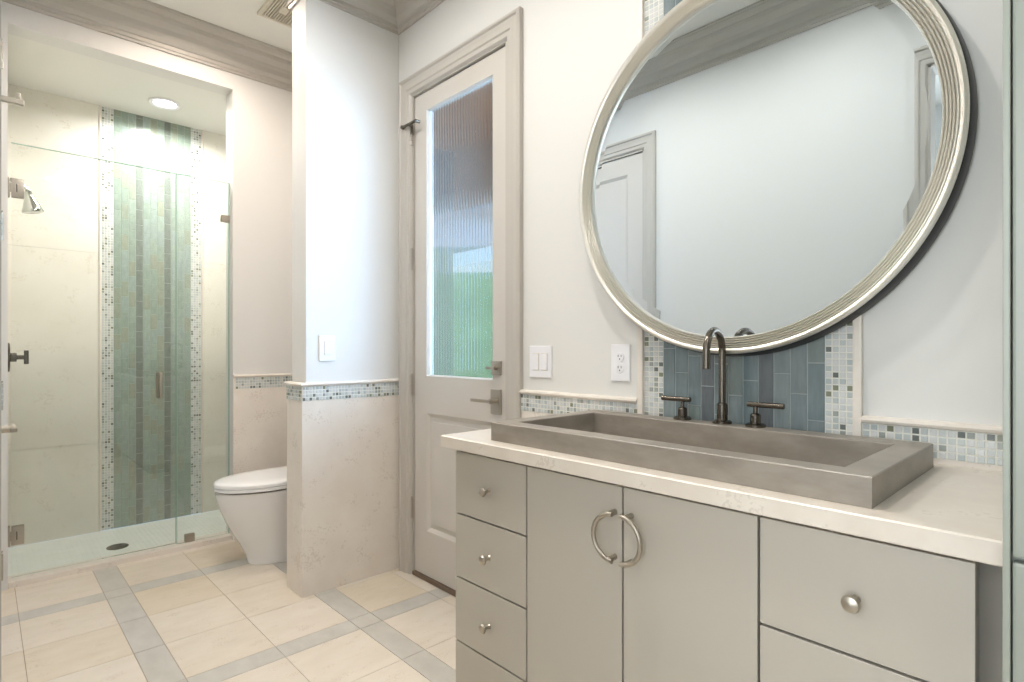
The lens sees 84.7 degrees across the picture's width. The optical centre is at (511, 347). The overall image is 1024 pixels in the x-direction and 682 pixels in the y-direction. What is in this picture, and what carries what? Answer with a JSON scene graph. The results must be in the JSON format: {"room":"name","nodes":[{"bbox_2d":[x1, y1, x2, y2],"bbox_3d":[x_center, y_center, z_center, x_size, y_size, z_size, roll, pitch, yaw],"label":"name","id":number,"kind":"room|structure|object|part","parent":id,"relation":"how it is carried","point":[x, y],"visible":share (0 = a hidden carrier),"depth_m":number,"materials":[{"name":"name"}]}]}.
{"room":"bathroom","nodes":[
{"label":"bathroom","id":0,"kind":"room"},
{"bbox_2d":[8,84,225,547],"bbox_3d":[-2.490,-0.190,3.799,1.450,2.740,0.055,0,0,-43],"label":"wall","id":1,"kind":"structure","parent":0,"point":[136,205],"depth_m":3.66,"materials":[{"name":"white tile"}]},
{"bbox_2d":[8,510,225,575],"bbox_3d":[-2.231,1.195,3.525,1.410,0.030,0.710,0,0,-43],"label":"floor","id":2,"kind":"structure","parent":0,"point":[57,552],"depth_m":3.41,"materials":[{"name":"white tile"}]},
{"bbox_2d":[106,543,128,549],"bbox_3d":[-2.339,1.178,3.333,0.110,0.007,0.110,0,0,-43],"label":"shower drain","id":3,"kind":"object","parent":2,"relation":"on","point":[120,545],"visible":1,"depth_m":3.33,"materials":[{"name":"grey metal"}]},
{"bbox_2d":[8,34,225,135],"bbox_3d":[-2.289,-1.610,3.542,1.680,0.100,0.805,0,0,-43],"label":"ceiling","id":4,"kind":"structure","parent":0,"point":[33,65],"depth_m":3.35,"materials":[{"name":"white paint"}]},
{"bbox_2d":[148,97,180,109],"bbox_3d":[-2.209,-1.554,3.578,0.180,0.012,0.180,0,0,-43],"label":"recessed light","id":5,"kind":"object","parent":4,"relation":"in","point":[159,102],"visible":1,"depth_m":3.58,"materials":[{"name":"white plastic"}]},
{"bbox_2d":[1,1,291,590],"bbox_3d":[-1.948,-0.340,3.224,1.620,3.000,0.125,0,0,-43],"label":"wall","id":6,"kind":"structure","parent":0,"point":[258,114],"depth_m":3.43,"materials":[{"name":"white paint"}]},
{"bbox_2d":[8,142,175,577],"bbox_3d":[-2.199,0.059,2.991,0.722,2.130,0.102,0,0,-43],"label":"shower door","id":7,"kind":"structure","parent":6,"relation":"attached to","point":[16,186],"depth_m":2.90,"materials":[{"name":"clear glass"}]},
{"bbox_3d":[-2.195,0.059,2.995,0.708,2.129,0.010,0,0,-43],"label":"door glass","id":8,"kind":"part","parent":7,"relation":"part of","materials":[{"name":"clear glass"}]},
{"bbox_3d":[-1.997,0.210,3.182,0.019,0.149,0.102,0,0,-43],"label":"pull handle","id":9,"kind":"part","parent":7,"relation":"part of","materials":[{"name":"silver metal"}]},
{"bbox_2d":[233,373,291,540],"bbox_3d":[-1.196,0.661,3.240,0.505,0.998,0.885,0,0,-43],"label":"wainscoting","id":10,"kind":"structure","parent":6,"relation":"attached to","point":[259,400],"depth_m":3.48,"materials":[{"name":"tile"}]},
{"bbox_2d":[148,0,291,51],"bbox_3d":[-0.237,-1.890,1.443,1.815,0.100,5.065,0,0,-43],"label":"ceiling","id":11,"kind":"structure","parent":0,"point":[239,16],"depth_m":3.13,"materials":[{"name":"white paint"}]},
{"bbox_2d":[257,0,291,27],"bbox_3d":[-1.235,-1.831,3.045,0.190,0.018,0.265,0,0,-43],"label":"ceiling vent","id":12,"kind":"object","parent":11,"relation":"in","point":[277,11],"visible":0.71,"depth_m":3.06,"materials":[{"name":"brown metal"}]},
{"bbox_2d":[1,540,456,681],"bbox_3d":[-0.665,1.220,1.022,3.035,0.120,5.000,0,0,-43],"label":"floor","id":13,"kind":"structure","parent":0,"point":[204,613],"depth_m":2.32,"materials":[{"name":"beige tile"}]},
{"bbox_2d":[8,531,231,588],"bbox_3d":[-2.098,1.161,3.092,1.010,0.058,0.113,0,0,-43],"label":"curb","id":14,"kind":"object","parent":13,"relation":"on","point":[60,572],"visible":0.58,"depth_m":3.01,"materials":[{"name":"stone"}]},
{"bbox_2d":[176,173,229,543],"bbox_3d":[-1.831,0.062,3.338,0.282,2.138,0.026,0,0,-43],"label":"glass panel","id":15,"kind":"object","parent":14,"relation":"on","point":[189,537],"visible":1,"depth_m":3.28,"materials":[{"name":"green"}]},
{"bbox_2d":[214,466,286,564],"bbox_3d":[-1.277,0.792,3.153,0.719,0.734,0.394,0,0,-43],"label":"toilet","id":16,"kind":"object","parent":13,"relation":"on","point":[253,504],"visible":0.51,"depth_m":2.95,"materials":[{"name":"white ceramic"}]},
{"bbox_3d":[-1.340,0.736,3.094,0.544,0.018,0.374,0,0,-43],"label":"seat","id":17,"kind":"part","parent":16,"relation":"part of","materials":[{"name":"white plastic"}]},
{"bbox_3d":[-1.340,0.710,3.094,0.545,0.030,0.376,0,0,-43],"label":"lid","id":18,"kind":"part","parent":16,"relation":"part of","materials":[{"name":"white plastic"}]},
{"bbox_2d":[456,451,1002,681],"bbox_3d":[0.449,0.731,1.420,0.586,0.858,1.254,0,0,-43],"label":"vanity cabinet","id":19,"kind":"object","parent":13,"relation":"on","point":[562,577],"visible":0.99,"depth_m":1.15,"materials":[{"name":"beige paint"}]},
{"bbox_3d":[-0.077,0.785,1.575,0.033,0.027,0.027,0,0,-43],"label":"knob","id":20,"kind":"part","parent":19,"relation":"part of","materials":[{"name":"silver metal"}]},
{"bbox_3d":[-0.077,0.593,1.575,0.033,0.027,0.027,0,0,-43],"label":"knob","id":21,"kind":"part","parent":19,"relation":"part of","materials":[{"name":"silver metal"}]},
{"bbox_3d":[-0.077,0.403,1.575,0.033,0.027,0.027,0,0,-43],"label":"knob","id":22,"kind":"part","parent":19,"relation":"part of","materials":[{"name":"silver metal"}]},
{"bbox_3d":[-0.060,0.971,1.594,0.018,0.178,0.302,0,0,-43],"label":"drawer","id":23,"kind":"part","parent":19,"relation":"part of","materials":[{"name":"beige paint"}]},
{"bbox_3d":[-0.060,0.783,1.594,0.018,0.187,0.302,0,0,-43],"label":"drawer","id":24,"kind":"part","parent":19,"relation":"part of","materials":[{"name":"beige paint"}]},
{"bbox_3d":[-0.060,0.592,1.594,0.018,0.186,0.302,0,0,-43],"label":"drawer","id":25,"kind":"part","parent":19,"relation":"part of","materials":[{"name":"beige paint"}]},
{"bbox_3d":[-0.060,0.402,1.594,0.018,0.182,0.302,0,0,-43],"label":"drawer","id":26,"kind":"part","parent":19,"relation":"part of","materials":[{"name":"beige paint"}]},
{"bbox_3d":[0.149,0.685,1.372,0.018,0.749,0.300,0,0,-43],"label":"door","id":27,"kind":"part","parent":19,"relation":"part of","materials":[{"name":"beige paint"}]},
{"bbox_3d":[0.210,0.420,1.271,0.033,0.115,0.058,0,0,-43],"label":"ring handle","id":28,"kind":"part","parent":19,"relation":"part of","materials":[{"name":"silver metal"}]},
{"bbox_3d":[0.263,0.420,1.214,0.033,0.115,0.058,0,0,-43],"label":"ring handle","id":29,"kind":"part","parent":19,"relation":"part of","materials":[{"name":"silver metal"}]},
{"bbox_3d":[0.357,0.685,1.151,0.018,0.749,0.297,0,0,-43],"label":"door","id":30,"kind":"part","parent":19,"relation":"part of","materials":[{"name":"beige paint"}]},
{"bbox_2d":[441,429,1002,566],"bbox_3d":[0.438,0.284,1.441,0.574,0.036,1.304,0,0,-43],"label":"countertop","id":31,"kind":"structure","parent":19,"relation":"on","point":[954,511],"depth_m":1.00,"materials":[{"name":"stone"}]},
{"bbox_2d":[491,410,932,508],"bbox_3d":[0.440,0.257,1.437,0.476,0.088,0.953,0,0,-43],"label":"sink","id":32,"kind":"object","parent":31,"relation":"in","point":[860,471],"visible":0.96,"depth_m":1.29,"materials":[{"name":"concrete"}]},
{"bbox_2d":[661,327,784,427],"bbox_3d":[0.548,0.077,1.562,0.156,0.270,0.362,0,0,-43],"label":"faucet","id":33,"kind":"object","parent":32,"relation":"on","point":[722,406],"visible":1,"depth_m":1.57,"materials":[{"name":"grey metal"}]},
{"bbox_3d":[0.494,0.153,1.694,0.015,0.015,0.095,0,0,-43],"label":"lever","id":34,"kind":"part","parent":33,"relation":"part of","materials":[{"name":"grey metal"}]},
{"bbox_3d":[0.509,0.186,1.679,0.052,0.054,0.052,0,0,-43],"label":"handle","id":35,"kind":"part","parent":33,"relation":"part of","materials":[{"name":"grey metal"}]},
{"bbox_3d":[0.556,0.053,1.542,0.019,0.221,0.140,0,0,40],"label":"spout","id":36,"kind":"part","parent":33,"relation":"part of","materials":[{"name":"grey metal"}]},
{"bbox_3d":[0.594,0.184,1.588,0.052,0.058,0.052,0,0,-43],"label":"spout","id":37,"kind":"part","parent":33,"relation":"part of","materials":[{"name":"grey metal"}]},
{"bbox_3d":[0.659,0.186,1.520,0.052,0.054,0.052,0,0,-43],"label":"handle","id":38,"kind":"part","parent":33,"relation":"part of","materials":[{"name":"grey metal"}]},
{"bbox_3d":[0.677,0.153,1.501,0.015,0.015,0.097,0,0,-43],"label":"lever","id":39,"kind":"part","parent":33,"relation":"part of","materials":[{"name":"grey metal"}]},
{"bbox_3d":[0.568,0.646,0.928,0.018,0.272,0.308,0,0,-43],"label":"drawer","id":40,"kind":"part","parent":19,"relation":"part of","materials":[{"name":"beige paint"}]},
{"bbox_3d":[0.550,0.412,0.909,0.033,0.029,0.029,0,0,-43],"label":"knob","id":41,"kind":"part","parent":19,"relation":"part of","materials":[{"name":"silver metal"}]},
{"bbox_3d":[0.568,0.408,0.928,0.018,0.194,0.308,0,0,-43],"label":"drawer","id":42,"kind":"part","parent":19,"relation":"part of","materials":[{"name":"beige paint"}]},
{"bbox_2d":[1003,0,1023,681],"bbox_3d":[1.114,-0.215,0.689,0.642,2.750,0.714,0,0,-43],"label":"glass panel","id":43,"kind":"object","parent":13,"relation":"on","point":[1013,10],"visible":1,"depth_m":0.72,"materials":[{"name":"clear glass"}]},
{"bbox_3d":[0.773,-0.650,0.602,0.019,1.840,0.355,0,0,-43],"label":"door","id":44,"kind":"part","parent":43,"relation":"part of","materials":[{"name":"grey paint"}]},
{"bbox_3d":[0.773,0.708,0.602,0.019,0.864,0.355,0,0,-43],"label":"door","id":45,"kind":"part","parent":43,"relation":"part of","materials":[{"name":"grey paint"}]},
{"bbox_2d":[292,0,398,382],"bbox_3d":[-0.837,-0.340,2.860,0.503,3.000,0.160,0,0,-43],"label":"wall partition","id":46,"kind":"structure","parent":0,"point":[345,66],"depth_m":2.76,"materials":[{"name":"white paint"}]},
{"bbox_2d":[319,335,334,360],"bbox_3d":[-0.886,0.001,2.697,0.080,0.122,0.010,0,0,-43],"label":"light switch","id":47,"kind":"object","parent":46,"relation":"attached to","point":[326,343],"visible":1,"depth_m":2.69,"materials":[{"name":"white plastic"}]},
{"bbox_2d":[284,379,398,597],"bbox_3d":[-0.848,0.661,2.849,0.534,0.998,0.203,0,0,-43],"label":"wainscot","id":48,"kind":"structure","parent":46,"relation":"attached to","point":[343,436],"depth_m":2.74,"materials":[{"name":"stone"}]},
{"bbox_2d":[399,0,1002,425],"bbox_3d":[0.096,-0.340,2.325,0.120,3.000,5.650,0,0,-43],"label":"wall","id":49,"kind":"structure","parent":0,"point":[933,345],"depth_m":1.98,"materials":[{"name":"white paint"}]},
{"bbox_2d":[1,0,444,91],"bbox_3d":[-0.252,-1.748,1.426,1.620,0.185,4.820,0,0,-43],"label":"crown molding","id":50,"kind":"structure","parent":49,"relation":"attached to","point":[147,23],"depth_m":3.04,"materials":[{"name":"grey paint"}]},
{"bbox_2d":[399,6,522,596],"bbox_3d":[-0.239,-0.113,2.647,0.165,2.546,0.908,0,0,-43],"label":"door","id":51,"kind":"structure","parent":49,"relation":"in","point":[461,113],"depth_m":2.67,"materials":[{"name":"grey paint"}]},
{"bbox_3d":[-0.241,-0.526,2.643,0.007,1.332,0.500,0,0,-43],"label":"glass pane","id":52,"kind":"part","parent":51,"relation":"part of","materials":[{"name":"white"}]},
{"bbox_3d":[-0.123,0.228,2.439,0.048,0.022,0.133,0,0,-43],"label":"lever handle","id":53,"kind":"part","parent":51,"relation":"part of","materials":[{"name":"silver metal"}]},
{"bbox_3d":[-0.068,0.232,2.424,0.010,0.108,0.064,0,0,-43],"label":"lock plate","id":54,"kind":"part","parent":51,"relation":"part of","materials":[{"name":"silver metal"}]},
{"bbox_3d":[-0.067,0.086,2.423,0.009,0.060,0.062,0,0,-43],"label":"deadbolt plate","id":55,"kind":"part","parent":51,"relation":"part of","materials":[{"name":"silver metal"}]},
{"bbox_2d":[530,346,551,377],"bbox_3d":[0.112,0.054,2.214,0.010,0.124,0.120,0,0,-43],"label":"light switch","id":56,"kind":"object","parent":49,"relation":"attached to","point":[540,356],"visible":1,"depth_m":2.21,"materials":[{"name":"white plastic"}]},
{"bbox_2d":[611,344,629,381],"bbox_3d":[0.373,0.051,1.937,0.009,0.126,0.078,0,0,-43],"label":"power outlet","id":57,"kind":"object","parent":49,"relation":"attached to","point":[620,354],"visible":1,"depth_m":1.93,"materials":[{"name":"white plastic"}]},
{"bbox_2d":[616,352,623,361],"bbox_3d":[0.371,0.032,1.935,0.004,0.034,0.034,0,0,-43],"label":"socket","id":58,"kind":"object","parent":57,"relation":"attached to","point":[619,355],"depth_m":1.93,"materials":[{"name":"white plastic"}]},
{"bbox_2d":[616,364,623,372],"bbox_3d":[0.371,0.070,1.935,0.004,0.034,0.034,0,0,-43],"label":"socket","id":59,"kind":"object","parent":57,"relation":"attached to","point":[619,367],"depth_m":1.93,"materials":[{"name":"white plastic"}]},
{"bbox_2d":[637,0,862,435],"bbox_3d":[0.648,-0.705,1.639,0.018,1.930,0.658,0,0,-43],"label":"backsplash","id":60,"kind":"structure","parent":49,"relation":"attached to","point":[819,382],"depth_m":1.57,"materials":[{"name":"blue tile"}]},
{"bbox_2d":[519,389,1002,471],"bbox_3d":[0.564,0.664,1.726,0.022,0.992,1.542,0,0,-43],"label":"backsplash","id":61,"kind":"structure","parent":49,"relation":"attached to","point":[968,445],"depth_m":1.32,"materials":[{"name":"tile"}]},
{"bbox_2d":[579,0,977,355],"bbox_3d":[0.628,-0.525,1.616,0.066,1.099,1.099,0,0,-43],"label":"wall mirror","id":62,"kind":"object","parent":49,"relation":"attached to","point":[765,174],"visible":0.98,"depth_m":1.52,"materials":[{"name":"grey mirror"}]},
{"bbox_3d":[-0.862,-0.340,0.850,0.183,3.000,4.820,0,0,-43],"label":"wall","id":63,"kind":"structure","parent":0,"visible":0},
{"bbox_2d":[0,0,0,681],"bbox_3d":[-0.085,-0.113,-0.001,0.146,2.546,1.103,0,0,-43],"label":"door","id":64,"kind":"structure","parent":63,"relation":"in","point":[0,0],"depth_m":0.44,"materials":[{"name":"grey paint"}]},
{"bbox_2d":[1,38,17,580],"bbox_3d":[-1.689,-0.113,1.745,0.208,2.546,0.905,0,0,-43],"label":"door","id":65,"kind":"structure","parent":63,"relation":"in","point":[10,428],"depth_m":2.12,"materials":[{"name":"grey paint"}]},
{"bbox_3d":[-1.471,0.230,1.599,0.092,0.022,0.140,0,0,-43],"label":"lever handle","id":66,"kind":"part","parent":65,"relation":"part of","materials":[{"name":"silver metal"}]},
{"bbox_2d":[1,93,23,105],"bbox_3d":[-1.966,-0.970,2.208,0.074,0.080,0.044,0,0,-43],"label":"robe hook","id":67,"kind":"object","parent":63,"relation":"attached to","point":[17,101],"visible":0.75,"depth_m":2.21,"materials":[{"name":"silver metal"}]},
{"bbox_3d":[-2.764,-0.190,3.026,0.050,2.740,0.705,0,0,-43],"label":"wall","id":68,"kind":"structure","parent":0,"visible":0},
{"bbox_2d":[8,343,28,371],"bbox_3d":[-2.658,0.050,3.019,0.096,0.156,0.156,0,0,-43],"label":"shower valve","id":69,"kind":"object","parent":68,"relation":"attached to","point":[12,357],"visible":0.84,"depth_m":3.00,"materials":[{"name":"grey metal"}]},
{"bbox_3d":[-2.658,0.050,3.019,0.060,0.048,0.048,0,0,-43],"label":"valve stem","id":70,"kind":"part","parent":69,"relation":"part of","materials":[{"name":"grey metal"}]},
{"bbox_3d":[-2.631,0.050,3.045,0.021,0.074,0.021,0,0,-43],"label":"cross handle","id":71,"kind":"part","parent":69,"relation":"part of","materials":[{"name":"grey metal"}]},
{"bbox_2d":[10,178,43,213],"bbox_3d":[-2.635,-0.830,3.041,0.160,0.200,0.097,0,0,-43],"label":"shower","id":72,"kind":"object","parent":68,"relation":"attached to","point":[30,204],"visible":0.73,"depth_m":3.04,"materials":[{"name":"silver metal"}]}
]}

